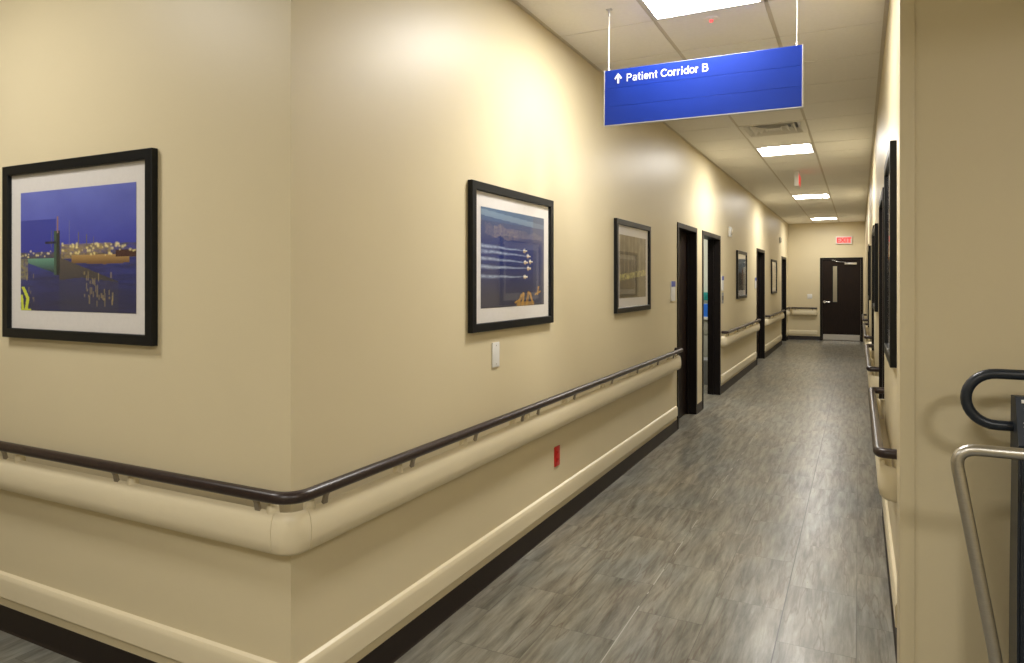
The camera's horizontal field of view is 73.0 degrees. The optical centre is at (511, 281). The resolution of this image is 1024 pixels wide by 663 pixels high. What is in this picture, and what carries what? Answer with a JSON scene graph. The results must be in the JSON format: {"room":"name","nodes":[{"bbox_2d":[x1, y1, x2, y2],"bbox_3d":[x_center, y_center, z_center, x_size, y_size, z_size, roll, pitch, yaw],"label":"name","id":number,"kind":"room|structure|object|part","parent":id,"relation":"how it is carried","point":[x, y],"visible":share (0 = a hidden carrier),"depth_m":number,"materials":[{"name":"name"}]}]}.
{"room":"hospital interior","nodes":[
{"label":"hospital interior","id":0,"kind":"room"},
{"bbox_2d":[0,0,258,662],"bbox_3d":[-2.694,0.003,3.354,4.176,3.048,0.145,0,0,27],"label":"wall","id":1,"kind":"structure","parent":0,"point":[79,78],"depth_m":2.59,"materials":[{"name":"beige paint"}]},
{"bbox_2d":[2,148,157,345],"bbox_3d":[-1.766,-0.128,2.791,0.980,0.736,0.026,0,0,27],"label":"framed picture","id":2,"kind":"object","parent":1,"relation":"attached to","point":[80,234],"visible":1,"depth_m":2.77,"materials":[{"name":"paper"}]},
{"bbox_2d":[21,182,135,313],"bbox_3d":[-1.765,-0.128,2.794,0.760,0.500,0.001,0,0,27],"label":"print","id":3,"kind":"object","parent":2,"relation":"attached to","point":[78,245],"depth_m":2.78},
{"bbox_2d":[0,339,895,662],"bbox_3d":[2.568,1.576,8.244,9.600,0.102,22.640,0,0,27],"label":"floor","id":4,"kind":"structure","parent":0,"point":[753,532],"depth_m":3.84,"materials":[{"name":"laminate"}]},
{"bbox_2d":[704,317,707,356],"bbox_3d":[2.812,1.042,11.231,1.300,0.970,0.580,0,0,27],"label":"base cabinet","id":5,"kind":"object","parent":4,"relation":"on","point":[705,318],"visible":0.02,"depth_m":10.82,"materials":[{"name":"grey laminate"}]},
{"bbox_2d":[704,304,707,316],"bbox_3d":[2.987,0.457,11.020,0.300,0.199,0.140,0,0,27],"label":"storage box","id":6,"kind":"object","parent":5,"relation":"on","point":[705,305],"visible":0.06,"depth_m":10.91,"materials":[{"name":"blue plastic"}]},
{"bbox_3d":[2.974,0.722,10.860,0.620,0.210,0.018,0,0,27],"label":"drawer","id":7,"kind":"part","parent":5,"relation":"part of","materials":[{"name":"grey laminate"}]},
{"bbox_3d":[3.114,1.132,10.790,0.305,0.570,0.018,0,0,27],"label":"cabinet door","id":8,"kind":"part","parent":5,"relation":"part of","materials":[{"name":"grey laminate"}]},
{"bbox_2d":[704,357,707,384],"bbox_3d":[2.923,1.333,10.336,0.310,0.383,0.310,0,0,27],"label":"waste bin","id":9,"kind":"object","parent":4,"relation":"on","point":[705,358],"visible":0.14,"depth_m":10.21,"materials":[{"name":"grey plastic"}]},
{"bbox_2d":[951,444,1023,662],"bbox_3d":[1.657,0.995,1.798,0.878,1.064,0.090,0,0,27],"label":"frame","id":10,"kind":"object","parent":4,"relation":"on","point":[960,454],"visible":1,"depth_m":1.95,"materials":[{"name":"silver metal"}]},
{"bbox_2d":[960,369,1023,662],"bbox_3d":[1.791,0.904,2.033,0.785,1.246,0.400,0,0,27],"label":"machine","id":11,"kind":"object","parent":4,"relation":"on","point":[1015,426],"visible":0.98,"depth_m":2.20,"materials":[{"name":"black"}]},
{"bbox_3d":[1.607,0.381,2.215,0.292,0.199,0.033,0,0,27],"label":"grab handle","id":12,"kind":"part","parent":11,"relation":"part of","materials":[{"name":"black metal"}]},
{"bbox_2d":[259,0,787,662],"bbox_3d":[3.221,0.003,10.331,0.145,3.048,17.922,0,0,27],"label":"wall","id":13,"kind":"structure","parent":0,"point":[377,117],"depth_m":3.01,"materials":[{"name":"beige paint"}]},
{"bbox_2d":[0,406,677,662],"bbox_3d":[-1.094,1.327,5.470,3.540,0.104,5.401,0,0,27],"label":"trim","id":14,"kind":"structure","parent":13,"relation":"attached to","point":[169,642],"depth_m":2.80,"materials":[{"name":"plastic"}]},
{"bbox_2d":[0,420,677,662],"bbox_3d":[-1.442,1.476,5.674,4.335,0.102,5.443,0,0,27],"label":"baseboard","id":15,"kind":"structure","parent":13,"relation":"attached to","point":[78,647],"depth_m":3.02,"materials":[{"name":"black rubber"}]},
{"bbox_2d":[0,348,682,555],"bbox_3d":[-1.088,0.780,5.406,3.626,0.214,5.447,0,0,27],"label":"handrail","id":16,"kind":"object","parent":13,"relation":"attached to","point":[269,530],"visible":1,"depth_m":2.60,"materials":[{"name":"plastic"}]},
{"bbox_3d":[-2.066,0.772,2.907,0.042,0.109,0.041,0,0,27],"label":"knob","id":17,"kind":"part","parent":16,"relation":"part of","materials":[{"name":"plastic"}]},
{"bbox_3d":[-1.412,0.772,2.579,0.042,0.109,0.041,0,0,27],"label":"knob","id":18,"kind":"part","parent":16,"relation":"part of","materials":[{"name":"plastic"}]},
{"bbox_3d":[-0.781,0.772,2.262,0.042,0.109,0.041,0,0,27],"label":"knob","id":19,"kind":"part","parent":16,"relation":"part of","materials":[{"name":"plastic"}]},
{"bbox_3d":[-0.673,0.772,2.301,0.042,0.109,0.041,0,0,27],"label":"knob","id":20,"kind":"part","parent":16,"relation":"part of","materials":[{"name":"plastic"}]},
{"bbox_3d":[-0.452,0.772,2.742,0.042,0.109,0.041,0,0,27],"label":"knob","id":21,"kind":"part","parent":16,"relation":"part of","materials":[{"name":"plastic"}]},
{"bbox_3d":[-0.224,0.772,3.196,0.042,0.109,0.041,0,0,27],"label":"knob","id":22,"kind":"part","parent":16,"relation":"part of","materials":[{"name":"plastic"}]},
{"bbox_3d":[0.006,0.772,3.655,0.042,0.109,0.041,0,0,27],"label":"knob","id":23,"kind":"part","parent":16,"relation":"part of","materials":[{"name":"plastic"}]},
{"bbox_2d":[492,342,499,367],"bbox_3d":[-0.084,0.377,3.569,0.008,0.128,0.076,0,0,27],"label":"wall plate","id":24,"kind":"object","parent":13,"relation":"attached to","point":[496,345],"visible":1,"depth_m":3.56,"materials":[{"name":"white plastic"}]},
{"bbox_2d":[468,179,553,332],"bbox_3d":[0.021,-0.120,3.754,0.026,0.736,0.985,0,0,27],"label":"framed picture","id":25,"kind":"object","parent":13,"relation":"attached to","point":[511,232],"visible":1,"depth_m":3.67,"materials":[{"name":"blue paper"}]},
{"bbox_2d":[481,206,543,308],"bbox_3d":[0.018,-0.119,3.756,0.001,0.506,0.765,0,0,27],"label":"print","id":26,"kind":"object","parent":25,"relation":"attached to","point":[512,244],"depth_m":3.72},
{"bbox_2d":[554,445,559,466],"bbox_3d":[0.281,1.083,4.295,0.010,0.122,0.080,0,0,27],"label":"power outlet","id":27,"kind":"object","parent":13,"relation":"attached to","point":[557,448],"visible":1,"depth_m":4.29,"materials":[{"name":"red plastic"}]},
{"bbox_2d":[614,218,650,313],"bbox_3d":[1.007,-0.120,5.721,0.026,0.732,0.965,0,0,27],"label":"framed picture","id":28,"kind":"object","parent":13,"relation":"attached to","point":[632,240],"visible":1,"depth_m":5.67,"materials":[{"name":"beige paper"}]},
{"bbox_2d":[619,234,645,297],"bbox_3d":[1.004,-0.119,5.722,0.001,0.502,0.745,0,0,27],"label":"print","id":29,"kind":"object","parent":28,"relation":"attached to","point":[632,250],"depth_m":5.70},
{"bbox_2d":[671,281,674,300],"bbox_3d":[1.620,0.097,6.963,0.011,0.200,0.160,0,0,27],"label":"plaque","id":30,"kind":"object","parent":13,"relation":"attached to","point":[672,282],"visible":1,"depth_m":6.94,"materials":[{"name":"white plastic"}]},
{"bbox_2d":[677,222,696,428],"bbox_3d":[1.851,0.457,7.600,0.165,2.140,0.953,0,0,27],"label":"door","id":31,"kind":"structure","parent":13,"relation":"in","point":[686,235],"depth_m":7.95,"materials":[{"name":"black wood"}]},
{"bbox_2d":[697,401,702,413],"bbox_3d":[2.208,1.476,8.133,0.014,0.102,0.320,0,0,27],"label":"baseboard","id":32,"kind":"structure","parent":13,"relation":"attached to","point":[699,405],"depth_m":8.12,"materials":[{"name":"black rubber"}]},
{"bbox_2d":[702,230,720,408],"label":"door","id":33,"kind":"structure","parent":13,"relation":"in","point":[714,241],"depth_m":9.33,"materials":[{"name":"black wood"}]},
{"bbox_2d":[721,276,723,290],"bbox_3d":[2.893,0.027,9.501,0.011,0.200,0.160,0,0,27],"label":"plaque","id":34,"kind":"object","parent":13,"relation":"attached to","point":[722,277],"visible":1,"depth_m":9.46,"materials":[{"name":"white plastic"}]},
{"bbox_2d":[728,227,731,236],"bbox_3d":[3.159,-0.718,9.994,0.044,0.140,0.120,0,0,27],"label":"fire alarm","id":35,"kind":"object","parent":13,"relation":"attached to","point":[729,228],"visible":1,"depth_m":9.96,"materials":[{"name":"white plastic"}]},
{"bbox_2d":[721,352,756,382],"bbox_3d":[3.651,1.327,11.006,0.019,0.104,3.550,0,0,27],"label":"trim","id":36,"kind":"structure","parent":13,"relation":"attached to","point":[736,368],"depth_m":10.58,"materials":[{"name":"plastic"}]},
{"bbox_2d":[721,359,756,393],"bbox_3d":[3.651,1.476,11.012,0.014,0.102,3.720,0,0,27],"label":"baseboard","id":37,"kind":"structure","parent":13,"relation":"attached to","point":[733,380],"depth_m":10.66,"materials":[{"name":"black rubber"}]},
{"bbox_2d":[721,319,760,345],"bbox_3d":[3.686,0.780,10.989,0.096,0.214,3.567,0,0,27],"label":"handrail","id":38,"kind":"object","parent":13,"relation":"attached to","point":[726,340],"visible":1,"depth_m":10.35,"materials":[{"name":"plastic"}]},
{"bbox_2d":[736,250,746,298],"bbox_3d":[3.656,-0.106,11.004,0.026,0.745,0.980,0,0,27],"label":"framed picture","id":39,"kind":"object","parent":13,"relation":"attached to","point":[741,257],"visible":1,"depth_m":10.99,"materials":[{"name":"grey paper"}]},
{"bbox_2d":[738,259,744,289],"bbox_3d":[3.653,-0.108,11.005,0.001,0.494,0.734,0,0,27],"label":"print","id":40,"kind":"object","parent":39,"relation":"attached to","point":[741,262],"depth_m":10.99},
{"bbox_2d":[756,248,764,358],"bbox_3d":[4.678,0.457,13.237,0.165,2.140,1.180,0,0,27],"label":"door","id":41,"kind":"structure","parent":13,"relation":"in","point":[760,254],"depth_m":13.69,"materials":[{"name":"black wood"}]},
{"bbox_2d":[765,340,781,357],"bbox_3d":[5.776,1.476,15.249,0.014,0.102,3.400,0,0,27],"label":"baseboard","id":42,"kind":"structure","parent":13,"relation":"attached to","point":[779,344],"depth_m":15.08,"materials":[{"name":"black rubber"}]},
{"bbox_2d":[765,335,781,350],"bbox_3d":[5.782,1.327,15.257,0.019,0.104,3.220,0,0,27],"label":"trim","id":43,"kind":"structure","parent":13,"relation":"attached to","point":[767,346],"depth_m":14.99,"materials":[{"name":"plastic"}]},
{"bbox_2d":[771,259,776,293],"bbox_3d":[5.747,-0.106,15.174,0.026,0.735,0.980,0,0,27],"label":"framed picture","id":44,"kind":"object","parent":13,"relation":"attached to","point":[773,262],"visible":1,"depth_m":15.05,"materials":[{"name":"beige paper"}]},
{"bbox_3d":[5.748,-0.106,15.173,0.002,0.641,0.886,0,0,27],"label":"glass pane","id":45,"kind":"part","parent":44,"relation":"part of","materials":[{"name":"glass"}]},
{"bbox_2d":[765,309,784,325],"bbox_3d":[5.817,0.780,15.239,0.096,0.214,3.237,0,0,27],"label":"handrail","id":46,"kind":"object","parent":13,"relation":"attached to","point":[773,319],"visible":1,"depth_m":14.65,"materials":[{"name":"plastic"}]},
{"bbox_2d":[782,256,785,340],"bbox_3d":[6.722,0.457,17.314,0.165,2.140,1.140,0,0,27],"label":"door","id":47,"kind":"structure","parent":13,"relation":"in","point":[783,258],"depth_m":17.76,"materials":[{"name":"black wood"}]},
{"bbox_2d":[786,307,790,315],"bbox_3d":[7.207,0.780,18.010,0.096,0.214,0.397,0,0,27],"label":"handrail","id":48,"kind":"object","parent":13,"relation":"attached to","point":[788,312],"visible":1,"depth_m":17.86,"materials":[{"name":"plastic"}]},
{"bbox_2d":[518,0,884,223],"bbox_3d":[2.579,-1.531,8.237,9.150,0.020,22.218,0,0,27],"label":"ceiling","id":49,"kind":"structure","parent":0,"point":[839,101],"depth_m":4.83,"materials":[{"name":"tile"}]},
{"bbox_2d":[512,0,888,223],"bbox_3d":[2.568,-1.537,8.244,9.200,0.034,22.240,0,0,27],"label":"grid","id":50,"kind":"object","parent":49,"relation":"attached to","point":[766,3],"visible":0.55,"depth_m":4.80,"materials":[{"name":"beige metal"}]},
{"bbox_2d":[639,0,763,20],"bbox_3d":[0.967,-1.542,3.624,0.602,0.049,0.602,0,0,27],"label":"ceiling light","id":51,"kind":"object","parent":50,"relation":"attached to","point":[658,9],"visible":1,"depth_m":3.85,"materials":[{"name":"white plastic"}]},
{"bbox_2d":[657,0,733,9],"bbox_3d":[0.967,-1.546,3.624,0.490,0.040,0.530,0,0,27],"label":"diffuser","id":52,"kind":"object","parent":51,"relation":"attached to","point":[661,4],"depth_m":3.84,"materials":[{"name":"white plastic"}]},
{"bbox_2d":[738,120,808,137],"bbox_3d":[2.617,-1.554,6.915,0.602,0.074,0.602,0,0,27],"label":"air vent","id":53,"kind":"object","parent":50,"relation":"attached to","point":[797,126],"visible":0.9,"depth_m":6.95,"materials":[{"name":"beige metal"}]},
{"bbox_2d":[755,143,814,156],"bbox_3d":[3.167,-1.542,8.011,0.602,0.049,0.602,0,0,27],"label":"ceiling light","id":54,"kind":"object","parent":50,"relation":"attached to","point":[808,147],"visible":0.9,"depth_m":8.09,"materials":[{"name":"white plastic"}]},
{"bbox_2d":[764,144,809,153],"bbox_3d":[3.167,-1.546,8.011,0.490,0.040,0.530,0,0,27],"label":"diffuser","id":55,"kind":"object","parent":54,"relation":"attached to","point":[801,148],"depth_m":8.07,"materials":[{"name":"white plastic"}]},
{"bbox_2d":[793,194,830,198],"bbox_3d":[5.367,-1.542,12.399,0.602,0.049,0.602,0,0,27],"label":"ceiling light","id":56,"kind":"object","parent":50,"relation":"attached to","point":[813,196],"visible":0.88,"depth_m":12.53,"materials":[{"name":"white plastic"}]},
{"bbox_2d":[798,194,826,197],"bbox_3d":[5.367,-1.546,12.399,0.490,0.040,0.530,0,0,27],"label":"diffuser","id":57,"kind":"object","parent":56,"relation":"attached to","point":[814,195],"depth_m":12.47,"materials":[{"name":"white plastic"}]},
{"bbox_2d":[810,217,837,219],"bbox_3d":[7.567,-1.542,16.786,0.602,0.049,0.602,0,0,27],"label":"ceiling light","id":58,"kind":"object","parent":50,"relation":"attached to","point":[830,218],"visible":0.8,"depth_m":16.94,"materials":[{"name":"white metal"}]},
{"bbox_2d":[604,0,803,126],"bbox_3d":[0.980,-1.190,3.647,1.030,0.656,0.030,0,0,27],"label":"hanging sign","id":59,"kind":"object","parent":49,"relation":"hanging from","point":[768,80],"visible":1,"depth_m":3.62,"materials":[{"name":"blue metal"}]},
{"bbox_3d":[0.979,-1.019,3.648,1.018,0.304,0.025,1,0,27],"label":"sign panel","id":60,"kind":"part","parent":59,"relation":"part of","materials":[{"name":"blue plastic"}]},
{"bbox_3d":[0.978,-0.865,3.649,1.018,0.005,0.026,1,0,27],"label":"rail","id":61,"kind":"part","parent":59,"relation":"part of","materials":[{"name":"silver metal"}]},
{"bbox_2d":[703,16,718,22],"bbox_3d":[1.154,-1.511,4.008,0.090,0.020,0.090,0,0,27],"label":"smoke detector","id":62,"kind":"object","parent":49,"relation":"attached to","point":[710,19],"visible":1,"depth_m":4.00,"materials":[{"name":"white plastic"}]},
{"bbox_2d":[794,171,800,188],"bbox_3d":[3.961,-1.413,9.603,0.063,0.215,0.340,0,0,27],"label":"exit sign","id":63,"kind":"object","parent":49,"relation":"hanging from","point":[797,178],"visible":1,"depth_m":9.46,"materials":[{"name":"white plastic"}]},
{"bbox_2d":[704,239,707,303],"bbox_3d":[2.350,0.003,11.854,2.775,3.048,0.100,0,0,27],"label":"wall","id":64,"kind":"structure","parent":0,"point":[705,240],"depth_m":11.38,"materials":[{"name":"beige paint"}]},
{"bbox_2d":[704,292,707,299],"bbox_3d":[3.103,0.242,11.320,0.280,0.130,0.179,0,0,27],"label":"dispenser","id":65,"kind":"object","parent":64,"relation":"attached to","point":[705,293],"visible":0.13,"depth_m":11.28,"materials":[{"name":"teal plastic"}]},
{"bbox_2d":[788,221,865,341],"bbox_3d":[8.151,0.003,17.965,1.826,3.048,0.145,0,0,27],"label":"wall","id":66,"kind":"structure","parent":0,"point":[808,243],"depth_m":18.04,"materials":[{"name":"beige paint"}]},
{"bbox_2d":[789,330,816,334],"bbox_3d":[7.624,1.327,18.137,0.689,0.104,0.019,0,0,27],"label":"trim","id":67,"kind":"structure","parent":66,"relation":"attached to","point":[790,331],"depth_m":18.13,"materials":[{"name":"plastic"}]},
{"bbox_2d":[788,335,819,339],"bbox_3d":[7.646,1.476,18.129,0.774,0.102,0.014,0,0,27],"label":"baseboard","id":68,"kind":"structure","parent":66,"relation":"attached to","point":[789,336],"depth_m":18.12,"materials":[{"name":"black rubber"}]},
{"bbox_2d":[791,307,817,315],"bbox_3d":[7.633,0.780,18.089,0.647,0.214,0.096,0,0,27],"label":"handrail","id":69,"kind":"object","parent":66,"relation":"attached to","point":[812,312],"visible":1,"depth_m":18.05,"materials":[{"name":"plastic"}]},
{"bbox_2d":[820,257,862,341],"bbox_3d":[8.457,0.457,17.773,0.996,2.140,0.213,0,0,27],"label":"door","id":70,"kind":"structure","parent":66,"relation":"in","point":[841,320],"depth_m":17.74,"materials":[{"name":"black wood"}]},
{"bbox_3d":[8.317,0.067,17.818,0.135,0.960,0.008,0,0,27],"label":"lite frame","id":71,"kind":"part","parent":70,"relation":"part of","materials":[{"name":"brown metal"}]},
{"bbox_3d":[8.448,1.435,17.755,0.850,0.145,0.003,0,0,27],"label":"kick plate","id":72,"kind":"part","parent":70,"relation":"part of","materials":[{"name":"metal"}]},
{"bbox_2d":[836,236,851,243],"bbox_3d":[8.483,-1.058,17.686,0.380,0.200,0.054,0,0,27],"label":"exit sign","id":73,"kind":"object","parent":66,"relation":"attached to","point":[839,239],"visible":1,"depth_m":17.66,"materials":[{"name":"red plastic"}]},
{"bbox_2d":[833,266,836,301],"bbox_3d":[9.179,0.003,19.214,1.996,3.048,0.100,0,0,27],"label":"wall","id":74,"kind":"structure","parent":0,"point":[834,267],"depth_m":19.25,"materials":[{"name":"beige paint"}]},
{"bbox_2d":[866,0,949,662],"bbox_3d":[5.255,0.003,9.989,0.145,3.048,16.710,0,0,27],"label":"wall","id":75,"kind":"structure","parent":0,"point":[932,17],"depth_m":2.52,"materials":[{"name":"beige paint"}]},
{"bbox_2d":[862,314,867,326],"bbox_3d":[6.834,0.780,13.409,0.096,0.214,2.317,0,0,27],"label":"handrail","id":76,"kind":"object","parent":75,"relation":"attached to","point":[864,319],"visible":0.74,"depth_m":12.94,"materials":[{"name":"plastic"}]},
{"bbox_2d":[863,323,871,350],"bbox_3d":[5.086,0.780,9.923,0.096,0.214,3.017,0,0,27],"label":"handrail","id":77,"kind":"object","parent":75,"relation":"attached to","point":[866,336],"visible":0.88,"depth_m":8.97,"materials":[{"name":"plastic"}]},
{"bbox_2d":[868,246,870,299],"bbox_3d":[5.138,-0.118,9.953,0.026,0.750,1.050,0,0,27],"label":"framed picture","id":78,"kind":"object","parent":75,"relation":"attached to","point":[869,247],"visible":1,"depth_m":9.48,"materials":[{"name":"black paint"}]},
{"bbox_2d":[864,344,878,387],"bbox_3d":[3.354,0.780,6.468,0.096,0.214,2.287,0,0,27],"label":"handrail","id":79,"kind":"object","parent":75,"relation":"attached to","point":[873,380],"visible":0.85,"depth_m":5.59,"materials":[{"name":"plastic"}]},
{"bbox_2d":[872,225,873,350],"bbox_3d":[4.242,0.457,7.969,0.165,2.140,1.050,0,0,27],"label":"door","id":80,"kind":"structure","parent":75,"relation":"in","point":[873,225],"depth_m":8.43,"materials":[{"name":"black wood"}]},
{"bbox_2d":[873,223,877,311],"bbox_3d":[3.323,-0.118,6.332,0.026,0.750,1.050,0,0,27],"label":"framed picture","id":81,"kind":"object","parent":75,"relation":"attached to","point":[875,229],"visible":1,"depth_m":5.87,"materials":[{"name":"black paint"}]},
{"bbox_3d":[3.322,-0.118,6.332,0.002,0.656,0.956,0,0,27],"label":"glass pane","id":82,"kind":"part","parent":81,"relation":"part of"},
{"bbox_2d":[879,187,883,515],"bbox_3d":[2.695,0.457,4.885,0.165,2.140,0.950,0,0,27],"label":"door","id":83,"kind":"structure","parent":75,"relation":"in","point":[881,201],"depth_m":5.29,"materials":[{"name":"black wood"}]},
{"bbox_2d":[868,387,896,502],"bbox_3d":[1.915,0.780,3.598,0.096,0.214,1.867,0,0,27],"label":"handrail","id":84,"kind":"object","parent":75,"relation":"attached to","point":[886,473],"visible":0.94,"depth_m":2.89,"materials":[{"name":"plastic"}]},
{"bbox_3d":[2.242,0.772,4.245,0.042,0.109,0.041,0,0,27],"label":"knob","id":85,"kind":"part","parent":84,"relation":"part of","materials":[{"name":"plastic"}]},
{"bbox_3d":[1.569,0.772,2.905,0.042,0.109,0.041,0,0,27],"label":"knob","id":86,"kind":"part","parent":84,"relation":"part of","materials":[{"name":"plastic"}]},
{"bbox_2d":[882,497,896,627],"bbox_3d":[1.950,1.327,3.581,0.019,0.104,1.850,0,0,27],"label":"trim","id":87,"kind":"structure","parent":75,"relation":"attached to","point":[890,551],"depth_m":3.26,"materials":[{"name":"plastic"}]},
{"bbox_2d":[882,516,896,662],"bbox_3d":[1.971,1.476,3.618,0.014,0.102,1.965,0,0,27],"label":"baseboard","id":88,"kind":"structure","parent":75,"relation":"attached to","point":[888,573],"depth_m":3.33,"materials":[{"name":"black rubber"}]},
{"bbox_2d":[884,140,896,367],"bbox_3d":[1.821,-0.118,3.338,0.026,0.980,0.800,0,0,27],"label":"framed picture","id":89,"kind":"object","parent":75,"relation":"attached to","point":[890,167],"visible":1,"depth_m":2.98,"materials":[{"name":"black paint"}]},
{"bbox_3d":[1.821,-0.118,3.338,0.002,0.886,0.706,0,0,27],"label":"glass pane","id":90,"kind":"part","parent":89,"relation":"part of","materials":[{"name":"glass"}]},
{"bbox_2d":[897,0,914,662],"bbox_3d":[1.498,0.004,2.633,0.049,3.046,0.210,0,0,27],"label":"trim","id":91,"kind":"structure","parent":75,"relation":"attached to","point":[905,8],"depth_m":2.54,"materials":[{"name":"beige paint"}]},
{"bbox_2d":[950,0,1023,662],"bbox_3d":[2.907,0.003,1.901,2.908,3.048,0.145,0,0,27],"label":"wall","id":92,"kind":"structure","parent":0,"point":[987,36],"depth_m":2.44,"materials":[{"name":"beige paint"}]}
]}

